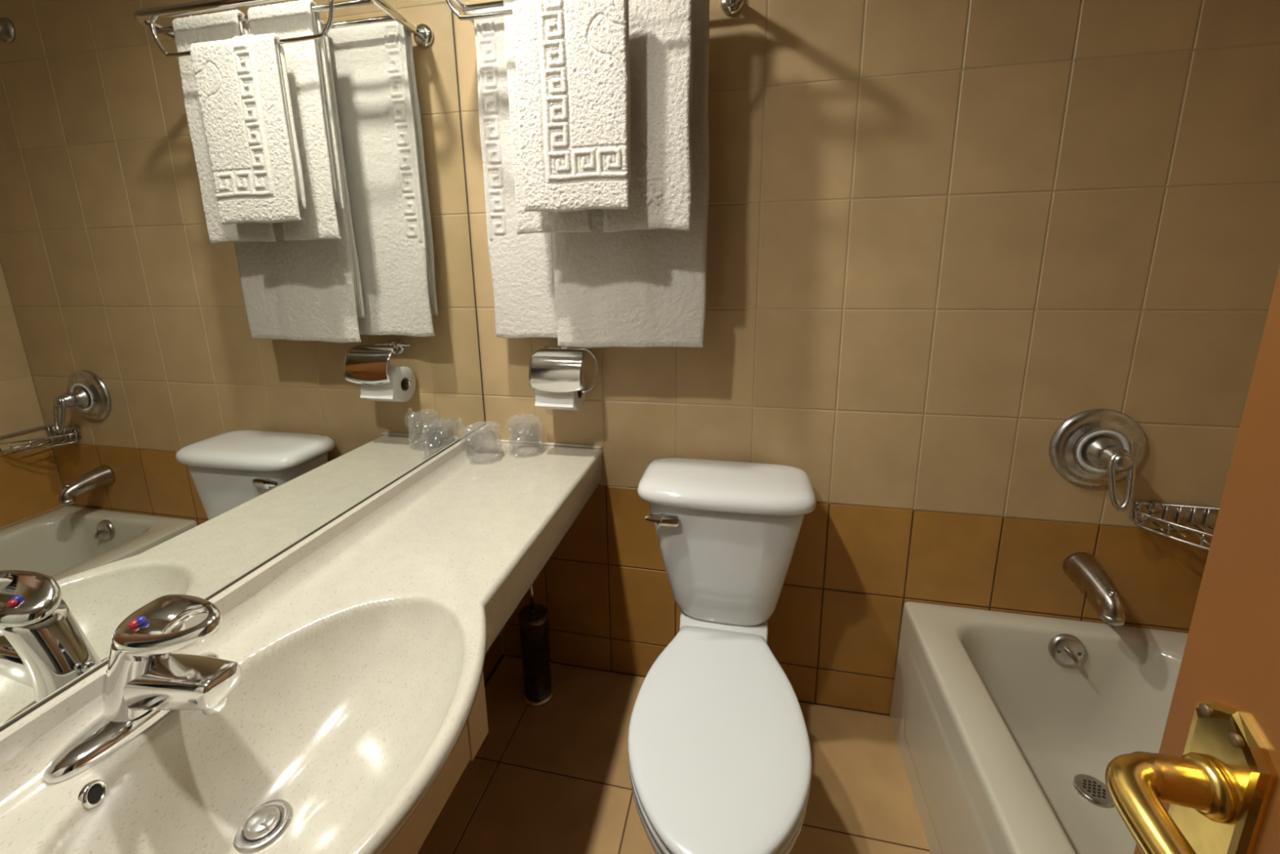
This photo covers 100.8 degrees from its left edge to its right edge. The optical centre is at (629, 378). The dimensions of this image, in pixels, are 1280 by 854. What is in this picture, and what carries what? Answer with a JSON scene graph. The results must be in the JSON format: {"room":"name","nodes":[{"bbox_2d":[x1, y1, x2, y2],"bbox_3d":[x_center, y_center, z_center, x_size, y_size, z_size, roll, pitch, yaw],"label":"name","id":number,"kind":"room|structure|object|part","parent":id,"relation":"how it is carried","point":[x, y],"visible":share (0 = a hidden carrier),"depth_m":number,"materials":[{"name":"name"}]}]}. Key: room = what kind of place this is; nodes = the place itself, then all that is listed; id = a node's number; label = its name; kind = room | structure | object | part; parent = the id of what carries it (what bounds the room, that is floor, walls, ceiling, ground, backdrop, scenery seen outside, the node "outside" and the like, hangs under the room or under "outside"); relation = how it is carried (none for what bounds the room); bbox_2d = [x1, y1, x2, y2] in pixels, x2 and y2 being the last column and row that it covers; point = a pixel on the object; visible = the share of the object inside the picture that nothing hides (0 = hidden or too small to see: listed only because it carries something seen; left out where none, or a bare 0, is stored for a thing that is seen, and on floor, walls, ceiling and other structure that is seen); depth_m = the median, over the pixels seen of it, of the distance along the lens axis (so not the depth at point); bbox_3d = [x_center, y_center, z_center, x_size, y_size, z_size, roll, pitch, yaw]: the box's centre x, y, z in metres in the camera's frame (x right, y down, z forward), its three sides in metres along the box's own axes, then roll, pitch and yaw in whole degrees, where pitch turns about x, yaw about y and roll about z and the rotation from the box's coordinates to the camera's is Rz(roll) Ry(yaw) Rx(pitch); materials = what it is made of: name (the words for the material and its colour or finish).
{"room":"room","nodes":[
{"label":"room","id":0,"kind":"room"},
{"bbox_2d":[1,426,502,730],"bbox_3d":[-0.668,-0.056,0.685,0.114,2.320,1.660,2,13,13],"label":"wall","id":1,"kind":"structure","parent":0,"point":[493,655],"depth_m":1.64,"materials":[{"name":"tile"}]},
{"bbox_2d":[0,0,485,731],"bbox_3d":[-0.609,-0.283,0.638,0.007,1.218,1.617,2,13,13],"label":"wall mirror","id":2,"kind":"object","parent":1,"relation":"attached to","point":[237,308],"visible":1,"depth_m":0.74,"materials":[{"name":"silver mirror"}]},
{"bbox_2d":[0,424,602,853],"bbox_3d":[-0.375,0.466,0.791,0.433,0.318,1.562,2,13,13],"label":"countertop","id":3,"kind":"structure","parent":1,"relation":"attached to","point":[357,709],"depth_m":0.73,"materials":[{"name":"stone"}]},
{"bbox_2d":[42,594,242,783],"bbox_3d":[-0.543,0.321,0.623,0.179,0.148,0.163,-4,13,-15],"label":"tap","id":4,"kind":"object","parent":3,"relation":"on","point":[146,681],"visible":1,"depth_m":0.58,"materials":[{"name":"silver metal"}]},
{"bbox_3d":[-0.578,0.387,0.627,0.062,0.018,0.180,2,13,13],"label":"plate","id":5,"kind":"part","parent":4,"relation":"part of","materials":[{"name":"silver metal"}]},
{"bbox_3d":[-0.508,0.273,0.585,0.134,0.039,0.063,2,13,13],"label":"lever","id":6,"kind":"part","parent":4,"relation":"part of","materials":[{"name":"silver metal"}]},
{"bbox_3d":[-0.508,0.352,0.603,0.124,0.060,0.050,2,13,13],"label":"spout","id":7,"kind":"part","parent":4,"relation":"part of","materials":[{"name":"silver metal"}]},
{"bbox_2d":[417,653,930,853],"bbox_3d":[0.164,1.273,0.232,2.020,0.100,2.980,2,13,13],"label":"floor","id":8,"kind":"structure","parent":0,"point":[553,777],"depth_m":1.29,"materials":[{"name":"tile"}]},
{"bbox_2d":[517,583,554,706],"bbox_3d":[-0.272,0.708,1.506,0.092,0.454,0.092,2,13,13],"label":"toilet brush","id":9,"kind":"object","parent":8,"relation":"on","point":[538,691],"visible":0.88,"depth_m":1.49,"materials":[{"name":"metal"}]},
{"bbox_3d":[-0.274,0.591,1.479,0.011,0.145,0.010,2,13,13],"label":"handle","id":10,"kind":"part","parent":9,"relation":"part of","materials":[{"name":"silver metal"}]},
{"bbox_2d":[627,457,816,853],"bbox_3d":[0.179,0.649,1.110,0.412,0.730,0.766,2,13,13],"label":"toilet","id":11,"kind":"object","parent":8,"relation":"on","point":[720,762],"visible":1,"depth_m":1.05,"materials":[{"name":"ceramic"}]},
{"bbox_3d":[0.076,0.328,1.231,0.077,0.028,0.021,2,13,13],"label":"flush lever","id":12,"kind":"part","parent":11,"relation":"part of","materials":[{"name":"silver metal"}]},
{"bbox_3d":[0.192,0.823,1.129,0.318,0.380,0.724,2,13,13],"label":"bowl","id":13,"kind":"part","parent":11,"relation":"part of","materials":[{"name":"ceramic"}]},
{"bbox_3d":[0.160,0.655,0.964,0.318,0.019,0.476,2,13,13],"label":"seat","id":14,"kind":"part","parent":11,"relation":"part of","materials":[{"name":"plastic"}]},
{"bbox_3d":[0.162,0.632,0.966,0.319,0.019,0.490,2,13,13],"label":"seat","id":15,"kind":"part","parent":11,"relation":"part of","materials":[{"name":"plastic"}]},
{"bbox_3d":[0.237,0.422,1.328,0.372,0.326,0.209,2,13,13],"label":"tank","id":16,"kind":"part","parent":11,"relation":"part of","materials":[{"name":"ceramic"}]},
{"bbox_3d":[0.232,0.255,1.288,0.412,0.042,0.233,2,13,13],"label":"tank lid","id":17,"kind":"part","parent":11,"relation":"part of","materials":[{"name":"ceramic"}]},
{"bbox_2d":[889,600,1188,853],"bbox_3d":[0.854,0.932,0.634,0.628,0.364,1.518,2,13,13],"label":"bathtub","id":18,"kind":"object","parent":8,"relation":"on","point":[1007,726],"visible":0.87,"depth_m":1.22,"materials":[{"name":"ceramic"}]},
{"bbox_3d":[0.550,0.930,0.702,0.005,0.248,1.375,2,13,13],"label":"apron panel","id":19,"kind":"part","parent":18,"relation":"part of","materials":[{"name":"ceramic"}]},
{"bbox_3d":[1.038,0.644,1.256,0.074,0.074,0.023,2,13,13],"label":"overflow plate","id":20,"kind":"part","parent":18,"relation":"part of","materials":[{"name":"silver metal"}]},
{"bbox_3d":[1.038,0.652,1.239,0.015,0.032,0.033,-11,16,-37],"label":"trip lever","id":21,"kind":"part","parent":18,"relation":"part of","materials":[{"name":"silver metal"}]},
{"bbox_2d":[452,0,1279,715],"bbox_3d":[0.457,-0.220,1.324,2.020,2.320,0.120,2,13,13],"label":"wall","id":22,"kind":"structure","parent":0,"point":[942,235],"depth_m":1.21,"materials":[{"name":"tile"}]},
{"bbox_2d":[528,346,599,392],"bbox_3d":[-0.172,-0.023,1.380,0.172,0.126,0.134,2,13,13],"label":"paper holder","id":23,"kind":"object","parent":22,"relation":"attached to","point":[556,369],"visible":0.94,"depth_m":1.33,"materials":[{"name":"silver metal"}]},
{"bbox_2d":[534,373,585,409],"bbox_3d":[-0.182,0.033,1.396,0.106,0.100,0.109,2,13,13],"label":"toilet roll","id":24,"kind":"object","parent":23,"relation":"on","point":[574,400],"visible":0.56,"depth_m":1.36,"materials":[{"name":"paper"}]},
{"bbox_3d":[-0.171,-0.081,1.414,0.115,0.009,0.009,2,13,13],"label":"hinge rod","id":25,"kind":"part","parent":23,"relation":"part of","materials":[{"name":"silver metal"}]},
{"bbox_2d":[445,0,744,25],"bbox_3d":[-0.092,-0.788,1.115,0.650,0.116,0.267,2,13,13],"label":"towel rack","id":26,"kind":"object","parent":22,"relation":"attached to","point":[729,7],"visible":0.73,"depth_m":1.16,"materials":[{"name":"silver metal"}]},
{"bbox_2d":[473,6,557,338],"bbox_3d":[-0.237,-0.482,1.296,0.244,0.773,0.047,2,13,13],"label":"bath towel","id":27,"kind":"object","parent":26,"relation":"hanging from","point":[522,265],"visible":0.47,"depth_m":1.31,"materials":[{"name":"white fabric"}]},
{"bbox_3d":[-0.130,-0.755,1.006,0.492,0.102,0.028,2,13,13],"label":"hanging rail","id":28,"kind":"part","parent":26,"relation":"part of","materials":[{"name":"silver metal"}]},
{"bbox_2d":[502,0,591,234],"bbox_3d":[-0.168,-0.573,1.115,0.171,0.518,0.040,2,13,13],"label":"hand towel","id":29,"kind":"object","parent":26,"relation":"hanging from","point":[528,222],"visible":0.21,"depth_m":1.14,"materials":[{"name":"white fabric"}]},
{"bbox_2d":[512,0,631,212],"bbox_3d":[-0.111,-0.533,1.041,0.226,0.395,0.039,2,13,13],"label":"towel","id":30,"kind":"object","parent":26,"relation":"hanging from","point":[572,56],"visible":1,"depth_m":1.03,"materials":[{"name":"white fabric"}]},
{"bbox_2d":[552,0,709,347],"bbox_3d":[-0.004,-0.455,1.192,0.363,0.784,0.043,2,13,13],"label":"bath towel","id":31,"kind":"object","parent":26,"relation":"hanging from","point":[642,288],"visible":0.44,"depth_m":1.22,"materials":[{"name":"white fabric"}]},
{"bbox_2d":[603,0,693,232],"bbox_3d":[0.033,-0.564,1.069,0.190,0.521,0.046,2,13,13],"label":"hand towel","id":32,"kind":"object","parent":26,"relation":"hanging from","point":[661,31],"visible":0.7,"depth_m":1.05,"materials":[{"name":"white fabric"}]},
{"bbox_2d":[1062,551,1124,626],"bbox_3d":[1.067,0.475,1.202,0.073,0.091,0.149,2,13,13],"label":"tub spout","id":33,"kind":"object","parent":22,"relation":"attached to","point":[1082,567],"visible":1,"depth_m":1.19,"materials":[{"name":"silver metal"}]},
{"bbox_2d":[1098,609,1124,626],"bbox_3d":[1.056,0.522,1.159,0.041,0.018,0.041,2,13,13],"label":"outlet","id":34,"kind":"object","parent":33,"relation":"attached to","point":[1108,616],"depth_m":1.14,"materials":[{"name":"silver metal"}]},
{"bbox_3d":[1.057,0.473,1.158,0.016,0.018,0.016,2,13,13],"label":"diverter knob","id":35,"kind":"part","parent":33,"relation":"part of","materials":[{"name":"silver metal"}]},
{"bbox_2d":[1048,408,1146,511],"bbox_3d":[1.052,0.176,1.155,0.186,0.197,0.113,2,13,13],"label":"shower valve","id":36,"kind":"object","parent":22,"relation":"attached to","point":[1100,446],"visible":1,"depth_m":1.18,"materials":[{"name":"silver metal"}]},
{"bbox_3d":[1.051,0.171,1.152,0.068,0.068,0.080,2,13,13],"label":"stem","id":37,"kind":"part","parent":36,"relation":"part of","materials":[{"name":"silver metal"}]},
{"bbox_3d":[1.044,0.219,1.125,0.049,0.128,0.033,2,13,13],"label":"loop lever","id":38,"kind":"part","parent":36,"relation":"part of","materials":[{"name":"silver metal"}]},
{"bbox_2d":[1129,500,1219,550],"bbox_3d":[1.215,0.324,1.128,0.163,0.058,0.148,2,13,13],"label":"basket","id":39,"kind":"object","parent":22,"relation":"attached to","point":[1167,513],"visible":0.77,"depth_m":1.19,"materials":[{"name":"silver metal"}]},
{"bbox_3d":[1.207,0.351,1.127,0.030,0.006,0.204,-10,15,-34],"label":"rail","id":40,"kind":"part","parent":39,"relation":"part of","materials":[{"name":"silver metal"}]},
{"bbox_3d":[1.203,0.320,1.119,0.030,0.006,0.212,-10,15,-34],"label":"rail","id":41,"kind":"part","parent":39,"relation":"part of","materials":[{"name":"silver metal"}]},
{"bbox_3d":[1.229,0.304,1.197,0.160,0.044,0.002,2,13,13],"label":"plate","id":42,"kind":"part","parent":39,"relation":"part of","materials":[{"name":"silver metal"}]},
{"bbox_3d":[1.217,0.302,1.124,0.159,0.006,0.145,2,13,13],"label":"rail","id":43,"kind":"part","parent":39,"relation":"part of","materials":[{"name":"silver metal"}]},
{"bbox_3d":[0.067,0.170,-0.369,2.020,2.320,0.120,2,13,13],"label":"wall","id":44,"kind":"structure","parent":0,"visible":0},
{"bbox_2d":[1104,266,1279,853],"bbox_3d":[0.303,0.214,0.036,0.112,2.032,0.703,2,13,13],"label":"door","id":45,"kind":"structure","parent":44,"relation":"in","point":[1212,784],"depth_m":0.33,"materials":[{"name":"brown wood"}]},
{"bbox_3d":[0.335,0.280,0.304,0.062,0.034,0.132,2,13,13],"label":"lever handle","id":46,"kind":"part","parent":45,"relation":"part of","materials":[{"name":"gold metal"}]},
{"bbox_3d":[0.384,0.320,0.357,0.006,0.227,0.054,2,13,13],"label":"handle plate","id":47,"kind":"part","parent":45,"relation":"part of","materials":[{"name":"gold metal"}]}
]}

